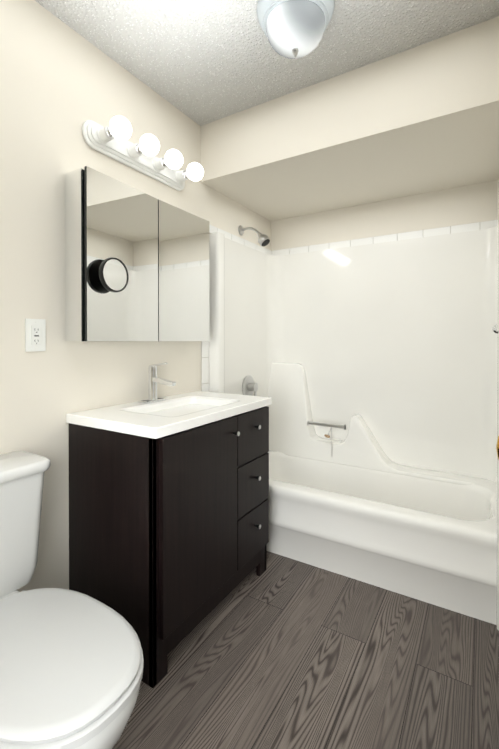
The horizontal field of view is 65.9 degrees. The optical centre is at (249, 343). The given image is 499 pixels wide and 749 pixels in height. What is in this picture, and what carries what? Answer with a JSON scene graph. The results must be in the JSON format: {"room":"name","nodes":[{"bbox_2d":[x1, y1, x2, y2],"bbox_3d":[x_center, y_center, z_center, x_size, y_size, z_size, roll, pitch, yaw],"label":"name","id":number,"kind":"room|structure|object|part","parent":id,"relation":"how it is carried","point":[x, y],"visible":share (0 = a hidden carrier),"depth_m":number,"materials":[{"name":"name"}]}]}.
{"room":"bathroom","nodes":[
{"label":"bathroom","id":0,"kind":"room"},
{"bbox_2d":[0,0,270,591],"bbox_3d":[-0.647,-0.052,1.726,0.100,2.400,3.160,0,0,31],"label":"wall","id":1,"kind":"structure","parent":0,"point":[61,82],"depth_m":1.48,"materials":[{"name":"beige paint"}]},
{"bbox_2d":[25,319,45,351],"bbox_3d":[-0.777,-0.031,1.401,0.012,0.118,0.072,0,0,31],"label":"outlet","id":2,"kind":"object","parent":1,"relation":"attached to","point":[35,334],"visible":1,"depth_m":1.40,"materials":[{"name":"white plastic"}]},
{"bbox_2d":[65,166,209,340],"bbox_3d":[-0.444,-0.338,1.786,0.179,0.652,0.772,0,0,31],"label":"upper cabinet","id":3,"kind":"object","parent":1,"relation":"attached to","point":[136,265],"visible":1,"depth_m":1.62,"materials":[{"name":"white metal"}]},
{"bbox_2d":[82,116,203,190],"bbox_3d":[-0.440,-0.872,1.781,0.186,0.112,0.620,0,0,31],"label":"light bar","id":4,"kind":"object","parent":1,"relation":"attached to","point":[111,141],"visible":1,"depth_m":1.71,"materials":[{"name":"white paint"}]},
{"bbox_2d":[201,224,271,391],"bbox_3d":[-0.057,0.216,2.587,0.010,1.852,0.840,0,0,31],"label":"trim","id":5,"kind":"structure","parent":1,"relation":"attached to","point":[204,344],"depth_m":2.28,"materials":[{"name":"white"}]},
{"bbox_2d":[238,225,269,245],"bbox_3d":[0.034,-0.714,2.530,0.217,0.162,0.072,0,0,31],"label":"shower head","id":6,"kind":"object","parent":1,"relation":"attached to","point":[263,239],"visible":1,"depth_m":2.50},
{"bbox_2d":[35,0,498,125],"bbox_3d":[0.044,-1.288,1.295,1.720,0.080,3.160,0,0,31],"label":"ceiling","id":7,"kind":"structure","parent":0,"point":[201,62],"depth_m":1.59,"materials":[{"name":"white paint"}]},
{"bbox_2d":[257,0,334,58],"bbox_3d":[0.171,-1.157,1.436,0.288,0.180,0.288,0,0,31],"label":"ceiling light","id":8,"kind":"object","parent":7,"relation":"attached to","point":[293,29],"visible":1,"depth_m":1.38,"materials":[{"name":"white glass"}]},
{"bbox_2d":[113,551,498,748],"bbox_3d":[0.044,1.181,1.313,1.720,0.060,3.160,0,0,31],"label":"floor","id":9,"kind":"structure","parent":0,"point":[281,652],"depth_m":1.34,"materials":[{"name":"wood"}]},
{"bbox_2d":[0,451,143,748],"bbox_3d":[-0.596,0.765,0.992,0.748,0.778,0.416,0,0,31],"label":"toilet","id":10,"kind":"object","parent":9,"relation":"on","point":[71,667],"visible":1,"depth_m":0.92,"materials":[{"name":"white ceramic"}]},
{"bbox_2d":[66,362,271,687],"bbox_3d":[-0.293,0.618,1.724,0.507,1.062,0.807,0,0,31],"label":"bathroom vanity","id":11,"kind":"object","parent":9,"relation":"on","point":[168,518],"visible":1,"depth_m":1.43,"materials":[{"name":"brown wood"}]},
{"bbox_2d":[208,182,498,629],"bbox_3d":[0.608,0.245,2.231,1.516,1.800,0.790,0,0,31],"label":"bathtub","id":12,"kind":"object","parent":9,"relation":"on","point":[371,371],"visible":0.81,"depth_m":2.36,"materials":[{"name":"plastic"}]},
{"bbox_3d":[0.511,0.542,2.570,0.260,0.036,0.036,0,0,31],"label":"grab bar rail","id":13,"kind":"part","parent":12,"relation":"part of","materials":[{"name":"silver metal"}]},
{"bbox_3d":[0.520,0.643,2.544,0.053,0.199,0.040,0,0,31],"label":"grab bar chain","id":14,"kind":"part","parent":12,"relation":"part of","materials":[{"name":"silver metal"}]},
{"bbox_2d":[201,16,498,220],"bbox_3d":[0.591,-1.095,2.193,1.520,0.320,0.860,0,0,31],"label":"soffit","id":15,"kind":"structure","parent":0,"point":[421,119],"depth_m":1.88,"materials":[{"name":"beige paint"}]},
{"bbox_2d":[271,180,498,250],"bbox_3d":[0.841,-0.058,2.611,1.520,2.400,0.100,0,0,31],"label":"wall","id":16,"kind":"structure","parent":0,"point":[472,203],"depth_m":2.49,"materials":[{"name":"beige paint"}]},
{"bbox_2d":[272,220,497,254],"bbox_3d":[0.809,-0.685,2.554,1.515,0.051,0.017,0,0,31],"label":"trim","id":17,"kind":"structure","parent":16,"relation":"attached to","point":[350,243],"depth_m":2.48,"materials":[{"name":"white"}]},
{"bbox_3d":[0.736,-0.046,0.883,0.100,2.400,3.160,0,0,31],"label":"wall","id":18,"kind":"structure","parent":0,"visible":0},
{"bbox_2d":[496,436,498,459],"bbox_3d":[0.358,0.137,0.459,0.094,2.018,0.800,0,0,31],"label":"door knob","id":19,"kind":"structure","parent":18,"relation":"in","point":[497,447],"depth_m":0.73,"materials":[{"name":"gold metal"}]},
{"bbox_2d":[492,322,498,333],"bbox_3d":[0.374,-0.028,0.525,0.064,0.032,0.596,0,0,31],"label":"towel rail","id":20,"kind":"object","parent":19,"relation":"attached to","point":[495,329],"visible":1,"depth_m":0.73,"materials":[{"name":"silver metal"}]}
]}

